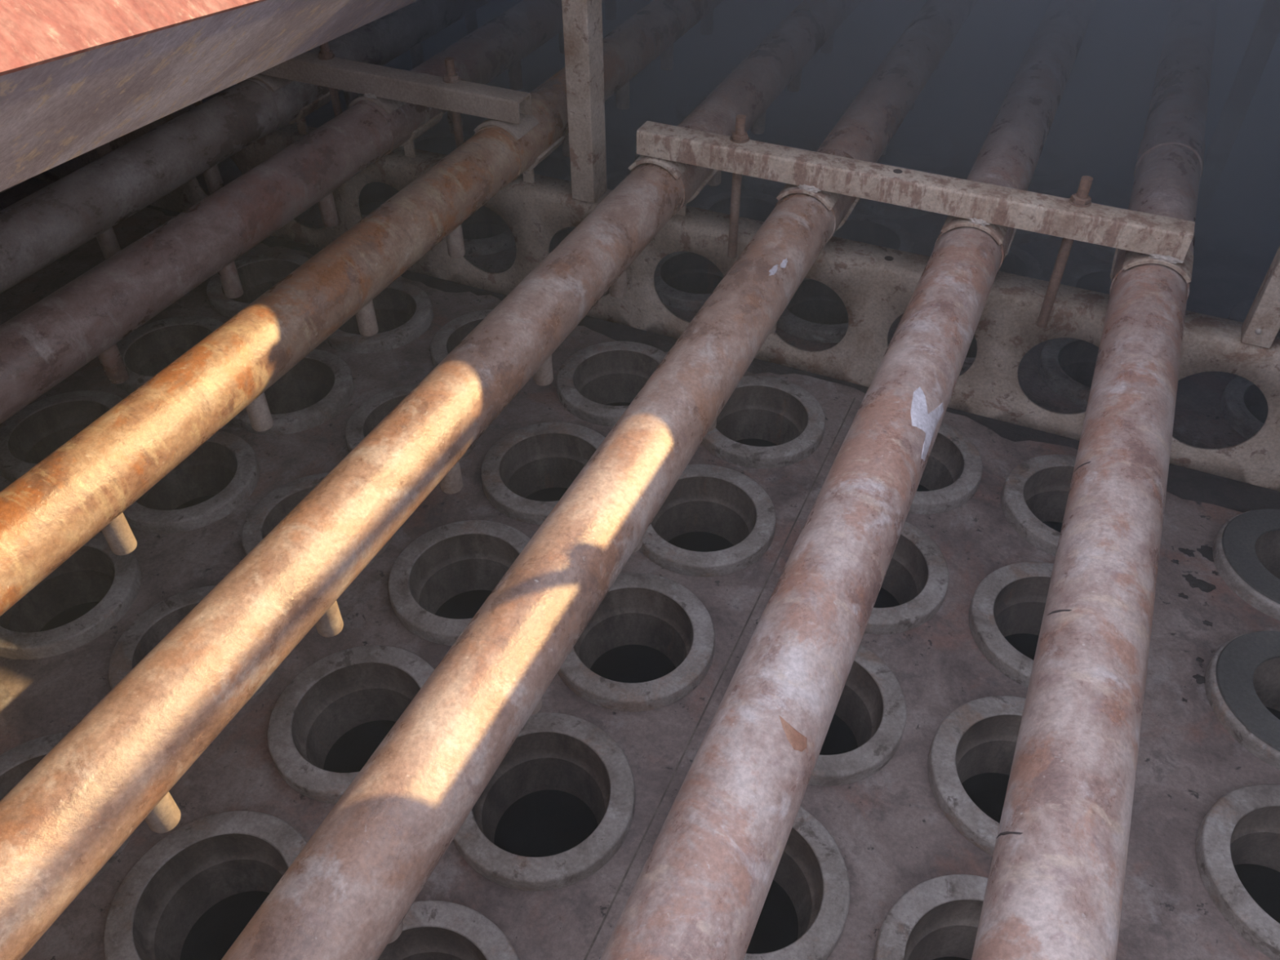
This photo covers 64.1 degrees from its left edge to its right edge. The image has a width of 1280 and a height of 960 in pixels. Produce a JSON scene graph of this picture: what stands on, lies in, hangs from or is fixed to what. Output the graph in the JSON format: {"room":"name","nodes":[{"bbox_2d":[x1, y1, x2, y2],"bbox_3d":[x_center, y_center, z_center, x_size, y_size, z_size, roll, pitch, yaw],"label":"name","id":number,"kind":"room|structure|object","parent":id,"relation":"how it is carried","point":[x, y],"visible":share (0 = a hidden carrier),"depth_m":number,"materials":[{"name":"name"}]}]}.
{"room":"industrial plant","nodes":[
{"label":"industrial plant","id":0,"kind":"room"},
{"bbox_2d":[0,0,1279,959],"bbox_3d":[0.211,-0.521,2.039,3.450,0.002,5.050,17,45,18],"label":"floor","id":1,"kind":"structure","parent":0,"point":[891,832],"depth_m":1.36,"materials":[{"name":"metal"}]},
{"bbox_2d":[0,390,123,482],"bbox_3d":[-0.863,0.129,1.714,0.200,0.550,0.200,17,45,18],"label":"ring","id":2,"kind":"object","parent":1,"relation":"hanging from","point":[42,427],"visible":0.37,"depth_m":1.58,"materials":[{"name":"grey metal"}]},
{"bbox_2d":[8,400,109,463],"bbox_3d":[-0.864,-0.037,1.562,0.152,0.098,0.152,17,45,18],"label":"hole","id":3,"kind":"object","parent":2,"relation":"on","point":[42,428],"depth_m":1.58,"materials":[{"name":"metal"}]},
{"bbox_2d":[0,732,135,885],"bbox_3d":[-0.629,0.550,1.254,0.200,0.550,0.200,17,45,18],"label":"ring","id":4,"kind":"object","parent":1,"relation":"hanging from","point":[16,762],"visible":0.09,"depth_m":1.12,"materials":[{"name":"grey metal"}]},
{"bbox_2d":[0,754,46,800],"bbox_3d":[-0.630,0.385,1.102,0.152,0.098,0.152,17,45,18],"label":"hole","id":5,"kind":"object","parent":4,"relation":"on","point":[13,767],"depth_m":1.12,"materials":[{"name":"metal"}]},
{"bbox_2d":[0,532,141,659],"bbox_3d":[-0.746,0.338,1.486,0.200,0.550,0.200,17,45,18],"label":"ring","id":6,"kind":"object","parent":1,"relation":"hanging from","point":[90,592],"visible":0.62,"depth_m":1.34,"materials":[{"name":"grey concrete"}]},
{"bbox_2d":[0,546,115,632],"bbox_3d":[-0.746,0.172,1.334,0.152,0.098,0.152,17,45,18],"label":"hole","id":7,"kind":"object","parent":6,"relation":"on","point":[86,580],"depth_m":1.37,"materials":[{"name":"metal"}]},
{"bbox_2d":[115,315,223,393],"bbox_3d":[-0.769,-0.013,1.868,0.200,0.550,0.200,17,45,18],"label":"ring","id":8,"kind":"object","parent":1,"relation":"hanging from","point":[146,351],"visible":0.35,"depth_m":1.74,"materials":[{"name":"grey metal"}]},
{"bbox_2d":[124,324,213,376],"bbox_3d":[-0.770,-0.178,1.716,0.152,0.098,0.152,17,45,18],"label":"hole","id":9,"kind":"object","parent":8,"relation":"on","point":[151,348],"depth_m":1.74,"materials":[{"name":"metal"}]},
{"bbox_2d":[122,431,259,533],"bbox_3d":[-0.649,0.193,1.643,0.200,0.550,0.200,17,45,18],"label":"ring","id":10,"kind":"object","parent":1,"relation":"hanging from","point":[214,481],"visible":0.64,"depth_m":1.50,"materials":[{"name":"grey concrete"}]},
{"bbox_2d":[136,440,237,510],"bbox_3d":[-0.650,0.028,1.490,0.152,0.098,0.152,17,45,18],"label":"hole","id":11,"kind":"object","parent":10,"relation":"on","point":[208,475],"depth_m":1.53,"materials":[{"name":"metal"}]},
{"bbox_2d":[108,585,281,704],"bbox_3d":[-0.531,0.403,1.414,0.200,0.550,0.200,17,45,18],"label":"ring","id":12,"kind":"object","parent":1,"relation":"hanging from","point":[150,628],"visible":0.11,"depth_m":1.25,"materials":[{"name":"grey concrete"}]},
{"bbox_2d":[132,602,199,668],"bbox_3d":[-0.532,0.237,1.262,0.152,0.098,0.152,17,45,18],"label":"hole","id":13,"kind":"object","parent":12,"relation":"on","point":[166,616],"depth_m":1.26,"materials":[{"name":"metal"}]},
{"bbox_2d":[103,810,306,959],"bbox_3d":[-0.416,0.615,1.183,0.200,0.550,0.200,17,45,18],"label":"ring","id":14,"kind":"object","parent":1,"relation":"hanging from","point":[190,896],"visible":0.7,"depth_m":1.06,"materials":[{"name":"grey concrete"}]},
{"bbox_2d":[133,833,288,959],"bbox_3d":[-0.416,0.449,1.031,0.152,0.098,0.152,17,45,18],"label":"hole","id":15,"kind":"object","parent":14,"relation":"on","point":[190,877],"depth_m":1.06,"materials":[{"name":"concrete"}]},
{"bbox_2d":[206,252,309,318],"bbox_3d":[-0.674,-0.156,2.023,0.200,0.550,0.200,17,45,18],"label":"ring","id":16,"kind":"object","parent":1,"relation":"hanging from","point":[258,273],"visible":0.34,"depth_m":1.89,"materials":[{"name":"grey metal"}]},
{"bbox_2d":[222,259,300,302],"bbox_3d":[-0.675,-0.322,1.871,0.152,0.098,0.152,17,45,18],"label":"hole","id":17,"kind":"object","parent":16,"relation":"on","point":[256,277],"depth_m":1.90,"materials":[{"name":"metal"}]},
{"bbox_2d":[230,349,354,435],"bbox_3d":[-0.555,0.052,1.796,0.200,0.550,0.200,17,45,18],"label":"ring","id":18,"kind":"object","parent":1,"relation":"hanging from","point":[320,385],"visible":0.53,"depth_m":1.66,"materials":[{"name":"grey metal"}]},
{"bbox_2d":[264,357,334,413],"bbox_3d":[-0.556,-0.114,1.644,0.152,0.098,0.152,17,45,18],"label":"hole","id":19,"kind":"object","parent":18,"relation":"on","point":[308,386],"depth_m":1.69,"materials":[{"name":"metal"}]},
{"bbox_2d":[241,472,392,568],"bbox_3d":[-0.435,0.258,1.571,0.200,0.550,0.200,17,45,18],"label":"ring","id":20,"kind":"object","parent":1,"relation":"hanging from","point":[277,504],"visible":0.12,"depth_m":1.41,"materials":[{"name":"grey concrete"}]},
{"bbox_2d":[262,486,315,538],"bbox_3d":[-0.436,0.093,1.419,0.152,0.098,0.152,17,45,18],"label":"hole","id":21,"kind":"object","parent":20,"relation":"on","point":[275,508],"depth_m":1.42,"materials":[{"name":"metal"}]},
{"bbox_2d":[267,645,434,804],"bbox_3d":[-0.317,0.468,1.343,0.200,0.550,0.200,17,45,18],"label":"ring","id":22,"kind":"object","parent":1,"relation":"hanging from","point":[326,725],"visible":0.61,"depth_m":1.21,"materials":[{"name":"grey metal"}]},
{"bbox_2d":[291,662,420,771],"bbox_3d":[-0.318,0.302,1.190,0.152,0.098,0.152,17,45,18],"label":"hole","id":23,"kind":"object","parent":22,"relation":"on","point":[332,703],"depth_m":1.22,"materials":[{"name":"metal"}]},
{"bbox_2d":[323,280,433,353],"bbox_3d":[-0.460,-0.091,1.951,0.200,0.550,0.200,17,45,18],"label":"ring","id":24,"kind":"object","parent":1,"relation":"hanging from","point":[403,311],"visible":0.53,"depth_m":1.77,"materials":[{"name":"grey metal"}]},
{"bbox_2d":[338,288,416,334],"bbox_3d":[-0.460,-0.257,1.799,0.152,0.098,0.152,17,45,18],"label":"hole","id":25,"kind":"object","parent":24,"relation":"on","point":[395,308],"depth_m":1.83,"materials":[{"name":"metal"}]},
{"bbox_2d":[345,383,479,461],"bbox_3d":[-0.341,0.117,1.724,0.200,0.550,0.200,17,45,18],"label":"ring","id":26,"kind":"object","parent":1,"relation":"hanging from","point":[370,413],"visible":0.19,"depth_m":1.57,"materials":[{"name":"grey metal"}]},
{"bbox_2d":[363,395,407,437],"bbox_3d":[-0.342,-0.049,1.572,0.152,0.098,0.152,17,45,18],"label":"hole","id":27,"kind":"object","parent":26,"relation":"on","point":[380,406],"depth_m":1.58,"materials":[{"name":"metal"}]},
{"bbox_2d":[377,900,519,959],"bbox_3d":[-0.203,0.679,1.111,0.200,0.550,0.200,17,45,18],"label":"ring","id":28,"kind":"object","parent":1,"relation":"hanging from","point":[433,930],"visible":0.75,"depth_m":0.99,"materials":[{"name":"grey concrete"}]},
{"bbox_2d":[377,926,486,959],"bbox_3d":[-0.203,0.514,0.959,0.152,0.098,0.152,17,45,18],"label":"hole","id":29,"kind":"object","parent":28,"relation":"on","point":[414,943],"depth_m":0.99,"materials":[{"name":"concrete"}]},
{"bbox_2d":[388,520,530,645],"bbox_3d":[-0.221,0.323,1.499,0.200,0.550,0.200,17,45,18],"label":"ring","id":30,"kind":"object","parent":1,"relation":"hanging from","point":[439,582],"visible":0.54,"depth_m":1.37,"materials":[{"name":"grey concrete"}]},
{"bbox_2d":[408,533,519,614],"bbox_3d":[-0.222,0.158,1.347,0.152,0.098,0.152,17,45,18],"label":"hole","id":31,"kind":"object","parent":30,"relation":"on","point":[445,570],"depth_m":1.38,"materials":[{"name":"concrete"}]},
{"bbox_2d":[430,309,493,368],"bbox_3d":[-0.245,-0.026,1.879,0.200,0.550,0.200,17,45,18],"label":"ring","id":32,"kind":"object","parent":1,"relation":"hanging from","point":[452,333],"visible":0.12,"depth_m":1.73,"materials":[{"name":"grey metal"}]},
{"bbox_2d":[446,318,484,354],"bbox_3d":[-0.246,-0.192,1.727,0.152,0.098,0.152,17,45,18],"label":"hole","id":33,"kind":"object","parent":32,"relation":"on","point":[459,328],"depth_m":1.73,"materials":[{"name":"metal"}]},
{"bbox_2d":[461,205,515,255],"bbox_3d":[-0.317,-0.305,2.183,0.200,0.550,0.200,17,45,18],"label":"ring","id":34,"kind":"object","parent":1,"relation":"hanging from","point":[485,232],"visible":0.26,"depth_m":2.06,"materials":[{"name":"grey metal"}]},
{"bbox_2d":[461,205,509,239],"bbox_3d":[-0.318,-0.470,2.031,0.152,0.098,0.152,17,45,18],"label":"hole","id":35,"kind":"object","parent":34,"relation":"on","point":[484,224],"depth_m":2.07,"materials":[{"name":"metal"}]},
{"bbox_2d":[480,422,604,524],"bbox_3d":[-0.127,0.182,1.653,0.200,0.550,0.200,17,45,18],"label":"ring","id":36,"kind":"object","parent":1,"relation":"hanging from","point":[526,472],"visible":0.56,"depth_m":1.52,"materials":[{"name":"grey metal"}]},
{"bbox_2d":[499,433,595,497],"bbox_3d":[-0.128,0.016,1.500,0.152,0.098,0.152,17,45,18],"label":"hole","id":37,"kind":"object","parent":36,"relation":"on","point":[532,465],"depth_m":1.54,"materials":[{"name":"metal"}]},
{"bbox_2d":[453,712,635,891],"bbox_3d":[-0.104,0.532,1.271,0.200,0.550,0.200,17,45,18],"label":"ring","id":38,"kind":"object","parent":1,"relation":"on","point":[559,805],"visible":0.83,"depth_m":1.15,"materials":[{"name":"grey metal"}]},
{"bbox_2d":[471,732,610,857],"bbox_3d":[-0.105,0.367,1.119,0.152,0.098,0.152,17,45,18],"label":"hole","id":39,"kind":"object","parent":38,"relation":"on","point":[575,766],"depth_m":1.15,"materials":[{"name":"metal"}]},
{"bbox_2d":[556,341,666,426],"bbox_3d":[-0.032,0.038,1.808,0.200,0.550,0.200,17,45,18],"label":"ring","id":40,"kind":"object","parent":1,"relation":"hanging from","point":[597,384],"visible":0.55,"depth_m":1.68,"materials":[{"name":"grey metal"}]},
{"bbox_2d":[573,350,659,404],"bbox_3d":[-0.032,-0.127,1.655,0.152,0.098,0.152,17,45,18],"label":"hole","id":41,"kind":"object","parent":40,"relation":"on","point":[600,377],"depth_m":1.69,"materials":[{"name":"metal"}]},
{"bbox_2d":[557,572,715,711],"bbox_3d":[-0.008,0.388,1.428,0.200,0.550,0.200,17,45,18],"label":"ring","id":42,"kind":"object","parent":1,"relation":"on","point":[649,643],"visible":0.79,"depth_m":1.30,"materials":[{"name":"grey concrete"}]},
{"bbox_2d":[573,587,693,669],"bbox_3d":[-0.009,0.222,1.276,0.152,0.098,0.152,17,45,18],"label":"hole","id":43,"kind":"object","parent":42,"relation":"in","point":[657,621],"depth_m":1.31,"materials":[{"name":"concrete"}]},
{"bbox_2d":[33,92,1279,491],"bbox_3d":[0.039,-0.370,1.664,3.448,0.287,0.087,17,45,18],"label":"beam","id":44,"kind":"structure","parent":1,"relation":"on","point":[876,285],"depth_m":1.56,"materials":[{"name":"metal"}]},
{"bbox_2d":[0,0,523,293],"bbox_3d":[-0.424,-0.921,2.068,0.089,0.142,5.000,17,45,18],"label":"pipe","id":45,"kind":"object","parent":44,"relation":"on","point":[46,225],"visible":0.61,"depth_m":1.54,"materials":[{"name":"metal"}]},
{"bbox_2d":[236,41,539,147],"bbox_3d":[-0.553,-0.633,1.699,0.844,0.214,0.066,17,45,18],"label":"bar","id":46,"kind":"object","parent":45,"relation":"attached to","point":[389,88],"visible":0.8,"depth_m":1.58,"materials":[{"name":"beige paint"}]},
{"bbox_2d":[0,0,616,424],"bbox_3d":[-0.218,-0.859,1.999,0.089,0.142,5.000,17,45,18],"label":"pipe","id":47,"kind":"object","parent":44,"relation":"on","point":[82,321],"visible":0.79,"depth_m":1.37,"materials":[{"name":"metal"}]},
{"bbox_2d":[0,0,724,616],"bbox_3d":[-0.007,-0.795,1.928,0.089,0.142,5.000,17,45,18],"label":"pipe","id":48,"kind":"object","parent":44,"relation":"on","point":[82,489],"visible":0.88,"depth_m":1.18,"materials":[{"name":"brown metal"}]},
{"bbox_2d":[0,0,862,959],"bbox_3d":[0.237,-0.721,1.846,0.089,0.142,5.000,17,45,18],"label":"pipe","id":49,"kind":"object","parent":44,"relation":"on","point":[117,769],"visible":0.93,"depth_m":0.92,"materials":[{"name":"brown metal"}]},
{"bbox_2d":[561,0,606,203],"bbox_3d":[-0.082,-0.676,1.448,0.040,0.590,0.048,17,45,18],"label":"support post","id":50,"kind":"object","parent":44,"relation":"on","point":[582,20],"visible":1,"depth_m":1.52,"materials":[{"name":"metal"}]},
{"bbox_2d":[221,0,977,959],"bbox_3d":[0.440,-0.660,1.778,0.089,0.142,5.000,17,45,18],"label":"pipe","id":51,"kind":"object","parent":44,"relation":"on","point":[348,894],"visible":0.91,"depth_m":0.86,"materials":[{"name":"brown metal"}]},
{"bbox_2d":[628,114,1195,328],"bbox_3d":[0.338,-0.349,1.385,0.749,0.214,0.066,17,45,18],"label":"bar","id":52,"kind":"object","parent":51,"relation":"attached to","point":[1146,237],"visible":1,"depth_m":1.32,"materials":[{"name":"metal"}]},
{"bbox_2d":[600,0,1097,959],"bbox_3d":[0.645,-0.598,1.710,0.089,0.142,5.000,17,45,18],"label":"pipe","id":53,"kind":"object","parent":44,"relation":"on","point":[700,892],"visible":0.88,"depth_m":0.86,"materials":[{"name":"brown metal"}]},
{"bbox_2d":[971,0,1218,959],"bbox_3d":[0.849,-0.536,1.641,0.091,0.143,5.000,17,45,18],"label":"pipe","id":54,"kind":"object","parent":44,"relation":"on","point":[1055,887],"visible":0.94,"depth_m":0.85,"materials":[{"name":"brown metal"}]},
{"bbox_2d":[1240,245,1279,348],"bbox_3d":[0.808,-0.402,1.145,0.035,0.590,0.044,17,45,18],"label":"support post","id":55,"kind":"object","parent":44,"relation":"on","point":[1260,326],"visible":1,"depth_m":1.31,"materials":[{"name":"metal"}]},
{"bbox_2d":[653,251,724,311],"bbox_3d":[0.111,-0.175,2.039,0.200,0.550,0.200,17,45,18],"label":"ring","id":56,"kind":"object","parent":1,"relation":"hanging from","point":[683,280],"visible":0.32,"depth_m":1.91,"materials":[{"name":"grey metal"}]},
{"bbox_2d":[660,252,724,293],"bbox_3d":[0.110,-0.341,1.887,0.152,0.098,0.152,17,45,18],"label":"hole","id":57,"kind":"object","parent":56,"relation":"on","point":[681,273],"depth_m":1.92,"materials":[{"name":"metal"}]},
{"bbox_2d":[639,464,776,577],"bbox_3d":[0.086,0.246,1.581,0.200,0.550,0.200,17,45,18],"label":"ring","id":58,"kind":"object","parent":1,"relation":"on","point":[715,521],"visible":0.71,"depth_m":1.45,"materials":[{"name":"grey concrete"}]},
{"bbox_2d":[650,476,756,545],"bbox_3d":[0.085,0.081,1.429,0.152,0.098,0.152,17,45,18],"label":"hole","id":59,"kind":"object","parent":58,"relation":"on","point":[721,509],"depth_m":1.47,"materials":[{"name":"concrete"}]},
{"bbox_2d":[146,204,1279,702],"bbox_3d":[0.074,-0.073,1.547,2.950,0.006,0.430,17,45,18],"label":"dust","id":60,"kind":"object","parent":1,"relation":"on","point":[1185,483],"visible":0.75,"depth_m":1.54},
{"bbox_2d":[696,191,778,222],"bbox_3d":[0.207,-0.320,2.196,0.200,0.550,0.200,17,45,18],"label":"ring","id":61,"kind":"object","parent":1,"relation":"hanging from","point":[755,206],"visible":0.14,"depth_m":2.07,"materials":[{"name":"grey metal"}]},
{"bbox_2d":[708,197,775,222],"bbox_3d":[0.206,-0.485,2.044,0.152,0.098,0.152,17,45,18],"label":"hole","id":62,"kind":"object","parent":61,"relation":"on","point":[759,209],"depth_m":2.07,"materials":[{"name":"metal"}]},
{"bbox_2d":[701,375,825,468],"bbox_3d":[0.182,0.103,1.736,0.200,0.550,0.200,17,45,18],"label":"ring","id":63,"kind":"object","parent":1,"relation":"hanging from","point":[766,422],"visible":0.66,"depth_m":1.60,"materials":[{"name":"grey metal"}]},
{"bbox_2d":[715,386,808,444],"bbox_3d":[0.181,-0.062,1.584,0.152,0.098,0.152,17,45,18],"label":"hole","id":64,"kind":"object","parent":63,"relation":"on","point":[752,415],"depth_m":1.62,"materials":[{"name":"metal"}]},
{"bbox_2d":[743,806,849,959],"bbox_3d":[0.108,0.597,1.200,0.200,0.550,0.200,17,45,18],"label":"ring","id":65,"kind":"object","parent":1,"relation":"on","point":[803,915],"visible":0.48,"depth_m":1.05,"materials":[{"name":"grey concrete"}]},
{"bbox_2d":[751,827,822,954],"bbox_3d":[0.108,0.431,1.048,0.152,0.098,0.152,17,45,18],"label":"hole","id":66,"kind":"object","parent":65,"relation":"on","point":[798,876],"depth_m":1.05,"materials":[{"name":"metal"}]},
{"bbox_2d":[770,105,844,151],"bbox_3d":[0.399,-0.608,2.509,0.200,0.550,0.200,17,45,18],"label":"ring","id":67,"kind":"object","parent":1,"relation":"hanging from","point":[807,126],"visible":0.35,"depth_m":2.37,"materials":[{"name":"grey metal"}]},
{"bbox_2d":[782,110,841,137],"bbox_3d":[0.399,-0.773,2.357,0.152,0.098,0.152,17,45,18],"label":"cup","id":68,"kind":"object","parent":67,"relation":"on","point":[796,123],"depth_m":2.38,"materials":[{"name":"metal"}]},
{"bbox_2d":[776,278,848,342],"bbox_3d":[0.324,-0.111,1.968,0.200,0.550,0.200,17,45,18],"label":"ring","id":69,"kind":"object","parent":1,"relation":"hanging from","point":[815,313],"visible":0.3,"depth_m":1.85,"materials":[{"name":"grey metal"}]},
{"bbox_2d":[786,279,848,324],"bbox_3d":[0.323,-0.276,1.816,0.152,0.098,0.152,17,45,18],"label":"hole","id":70,"kind":"object","parent":69,"relation":"on","point":[814,302],"depth_m":1.86,"materials":[{"name":"metal"}]},
{"bbox_2d":[808,644,906,786],"bbox_3d":[0.205,0.452,1.356,0.200,0.550,0.200,17,45,18],"label":"ring","id":71,"kind":"object","parent":1,"relation":"on","point":[866,729],"visible":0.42,"depth_m":1.19,"materials":[{"name":"grey metal"}]},
{"bbox_2d":[834,661,883,750],"bbox_3d":[0.204,0.287,1.204,0.152,0.098,0.152,17,45,18],"label":"hole","id":72,"kind":"object","parent":71,"relation":"on","point":[859,710],"depth_m":1.21,"materials":[{"name":"metal"}]},
{"bbox_2d":[832,213,915,253],"bbox_3d":[0.420,-0.255,2.124,0.200,0.550,0.200,17,45,18],"label":"ring","id":73,"kind":"object","parent":1,"relation":"hanging from","point":[862,228],"visible":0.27,"depth_m":1.99,"materials":[{"name":"grey metal"}]},
{"bbox_2d":[832,220,900,249],"bbox_3d":[0.419,-0.420,1.972,0.152,0.098,0.152,17,45,18],"label":"hole","id":74,"kind":"object","parent":73,"relation":"on","point":[886,233],"depth_m":2.00,"materials":[{"name":"metal"}]},
{"bbox_2d":[863,521,949,634],"bbox_3d":[0.299,0.311,1.510,0.200,0.550,0.200,17,45,18],"label":"ring","id":75,"kind":"object","parent":1,"relation":"on","point":[914,586],"visible":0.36,"depth_m":1.33,"materials":[{"name":"grey concrete"}]},
{"bbox_2d":[880,534,928,604],"bbox_3d":[0.298,0.145,1.358,0.152,0.098,0.152,17,45,18],"label":"hole","id":76,"kind":"object","parent":75,"relation":"on","point":[905,581],"depth_m":1.37,"materials":[{"name":"concrete"}]},
{"bbox_2d":[879,122,964,170],"bbox_3d":[0.613,-0.543,2.437,0.200,0.550,0.200,17,45,18],"label":"ring","id":77,"kind":"object","parent":1,"relation":"hanging from","point":[913,145],"visible":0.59,"depth_m":2.29,"materials":[{"name":"grey metal"}]},
{"bbox_2d":[887,127,951,155],"bbox_3d":[0.612,-0.709,2.285,0.152,0.098,0.152,17,45,18],"label":"cup","id":78,"kind":"object","parent":77,"relation":"on","point":[906,141],"depth_m":2.31,"materials":[{"name":"metal"}]},
{"bbox_2d":[872,874,988,959],"bbox_3d":[0.320,0.661,1.129,0.200,0.550,0.200,17,45,18],"label":"ring","id":79,"kind":"object","parent":1,"relation":"on","point":[938,918],"visible":0.64,"depth_m":1.00,"materials":[{"name":"grey concrete"}]},
{"bbox_2d":[904,899,983,959],"bbox_3d":[0.319,0.495,0.977,0.152,0.098,0.152,17,45,18],"label":"hole","id":80,"kind":"object","parent":79,"relation":"on","point":[935,929],"depth_m":1.02,"materials":[{"name":"concrete"}]},
{"bbox_2d":[908,422,982,514],"bbox_3d":[0.394,0.168,1.665,0.200,0.550,0.200,17,45,18],"label":"ring","id":81,"kind":"object","parent":1,"relation":"on","point":[952,475],"visible":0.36,"depth_m":1.49,"materials":[{"name":"grey metal"}]},
{"bbox_2d":[919,432,964,490],"bbox_3d":[0.394,0.002,1.513,0.152,0.098,0.152,17,45,18],"label":"hole","id":82,"kind":"object","parent":81,"relation":"on","point":[944,470],"depth_m":1.52,"materials":[{"name":"metal"}]},
{"bbox_2d":[927,695,1026,855],"bbox_3d":[0.416,0.516,1.285,0.200,0.550,0.200,17,45,18],"label":"ring","id":83,"kind":"object","parent":1,"relation":"on","point":[971,752],"visible":0.4,"depth_m":1.16,"materials":[{"name":"grey metal"}]},
{"bbox_2d":[955,715,1022,788],"bbox_3d":[0.415,0.351,1.133,0.152,0.098,0.152,17,45,18],"label":"hole","id":84,"kind":"object","parent":83,"relation":"on","point":[985,744],"depth_m":1.18,"materials":[{"name":"metal"}]},
{"bbox_2d":[968,561,1053,687],"bbox_3d":[0.510,0.375,1.439,0.200,0.550,0.200,17,45,18],"label":"ring","id":85,"kind":"object","parent":1,"relation":"on","point":[1006,608],"visible":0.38,"depth_m":1.31,"materials":[{"name":"grey concrete"}]},
{"bbox_2d":[993,576,1050,636],"bbox_3d":[0.510,0.209,1.287,0.152,0.098,0.152,17,45,18],"label":"hole","id":86,"kind":"object","parent":85,"relation":"on","point":[1019,602],"depth_m":1.33,"materials":[{"name":"concrete"}]},
{"bbox_2d":[1000,454,1076,556],"bbox_3d":[0.606,0.232,1.594,0.200,0.550,0.200,17,45,18],"label":"ring","id":87,"kind":"object","parent":1,"relation":"on","point":[1034,495],"visible":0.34,"depth_m":1.46,"materials":[{"name":"grey concrete"}]},
{"bbox_2d":[1023,466,1074,523],"bbox_3d":[0.605,0.066,1.442,0.152,0.098,0.152,17,45,18],"label":"hole","id":88,"kind":"object","parent":87,"relation":"on","point":[1046,488],"depth_m":1.48,"materials":[{"name":"concrete"}]},
{"bbox_2d":[1027,144,1075,191],"bbox_3d":[0.825,-0.479,2.366,0.200,0.550,0.200,17,45,18],"label":"ring","id":89,"kind":"object","parent":1,"relation":"hanging from","point":[1055,169],"visible":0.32,"depth_m":2.17,"materials":[{"name":"grey metal"}]},
{"bbox_2d":[1037,337,1098,408],"bbox_3d":[0.748,0.018,1.826,0.200,0.550,0.200,17,45,18],"label":"ring","id":90,"kind":"object","parent":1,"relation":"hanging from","point":[1067,366],"visible":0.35,"depth_m":1.68,"materials":[{"name":"grey metal"}]},
{"bbox_2d":[1057,339,1098,387],"bbox_3d":[0.747,-0.148,1.674,0.152,0.098,0.152,17,45,18],"label":"hole","id":91,"kind":"object","parent":90,"relation":"on","point":[1077,358],"depth_m":1.71,"materials":[{"name":"metal"}]},
{"bbox_2d":[1060,263,1112,293],"bbox_3d":[0.844,-0.126,1.982,0.200,0.550,0.200,17,45,18],"label":"ring","id":92,"kind":"object","parent":1,"relation":"hanging from","point":[1096,277],"visible":0.16,"depth_m":1.85,"materials":[{"name":"grey metal"}]},
{"bbox_2d":[1090,159,1136,208],"bbox_3d":[1.037,-0.415,2.295,0.200,0.550,0.200,17,45,18],"label":"ring","id":93,"kind":"object","parent":1,"relation":"hanging from","point":[1113,182],"visible":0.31,"depth_m":2.15,"materials":[{"name":"grey metal"}]},
{"bbox_2d":[1195,783,1279,959],"bbox_3d":[0.667,0.592,1.201,0.200,0.550,0.200,17,45,18],"label":"ring","id":94,"kind":"object","parent":1,"relation":"on","point":[1237,844],"visible":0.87,"depth_m":1.06,"materials":[{"name":"grey concrete"}]},
{"bbox_2d":[1230,806,1279,871],"bbox_3d":[0.667,0.427,1.049,0.152,0.098,0.152,17,45,18],"label":"hole","id":95,"kind":"object","parent":94,"relation":"on","point":[1255,831],"depth_m":1.10,"materials":[{"name":"concrete"}]},
{"bbox_2d":[1196,0,1279,208],"bbox_3d":[1.134,-0.862,1.807,0.037,0.810,0.040,17,45,18],"label":"support post","id":96,"kind":"object","parent":1,"relation":"on","point":[1266,31],"visible":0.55,"depth_m":1.92,"materials":[{"name":"grey metal"}]},
{"bbox_2d":[1204,631,1279,769],"bbox_3d":[0.762,0.450,1.353,0.200,0.554,0.200,17,45,18],"label":"ring","id":97,"kind":"object","parent":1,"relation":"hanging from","point":[1242,676],"visible":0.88,"depth_m":1.18,"materials":[{"name":"grey metal"}]},
{"bbox_2d":[1253,657,1279,711],"bbox_3d":[0.761,0.285,1.202,0.152,0.098,0.152,17,45,18],"label":"hole","id":98,"kind":"object","parent":97,"relation":"on","point":[1266,671],"depth_m":1.25,"materials":[{"name":"metal"}]},
{"bbox_2d":[1220,375,1268,439],"bbox_3d":[1.000,0.094,1.741,0.200,0.550,0.200,17,45,18],"label":"ring","id":99,"kind":"object","parent":1,"relation":"on","point":[1244,406],"visible":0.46,"depth_m":1.58,"materials":[{"name":"grey metal"}]},
{"bbox_2d":[1243,384,1268,423],"bbox_3d":[0.999,-0.071,1.589,0.152,0.098,0.152,17,45,18],"label":"hole","id":100,"kind":"object","parent":99,"relation":"on","point":[1255,408],"depth_m":1.63,"materials":[{"name":"metal"}]},
{"bbox_2d":[1212,508,1279,621],"bbox_3d":[0.857,0.306,1.508,0.200,0.554,0.200,17,45,18],"label":"ring","id":101,"kind":"object","parent":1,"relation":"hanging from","point":[1246,548],"visible":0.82,"depth_m":1.34,"materials":[{"name":"grey concrete"}]},
{"bbox_2d":[1254,530,1279,578],"bbox_3d":[0.856,0.142,1.358,0.152,0.098,0.152,17,45,18],"label":"hole","id":102,"kind":"object","parent":101,"relation":"on","point":[1267,543],"depth_m":1.40,"materials":[{"name":"concrete"}]},
{"bbox_3d":[0.721,-1.263,1.042,4.620,0.824,5.090,17,45,18],"label":"ceiling","id":103,"kind":"structure","parent":0,"visible":0},
{"bbox_2d":[0,0,417,191],"bbox_3d":[-0.360,-0.431,0.576,0.345,0.717,1.570,1,43,1],"label":"beam","id":104,"kind":"structure","parent":103,"relation":"attached to","point":[77,77],"depth_m":0.45,"materials":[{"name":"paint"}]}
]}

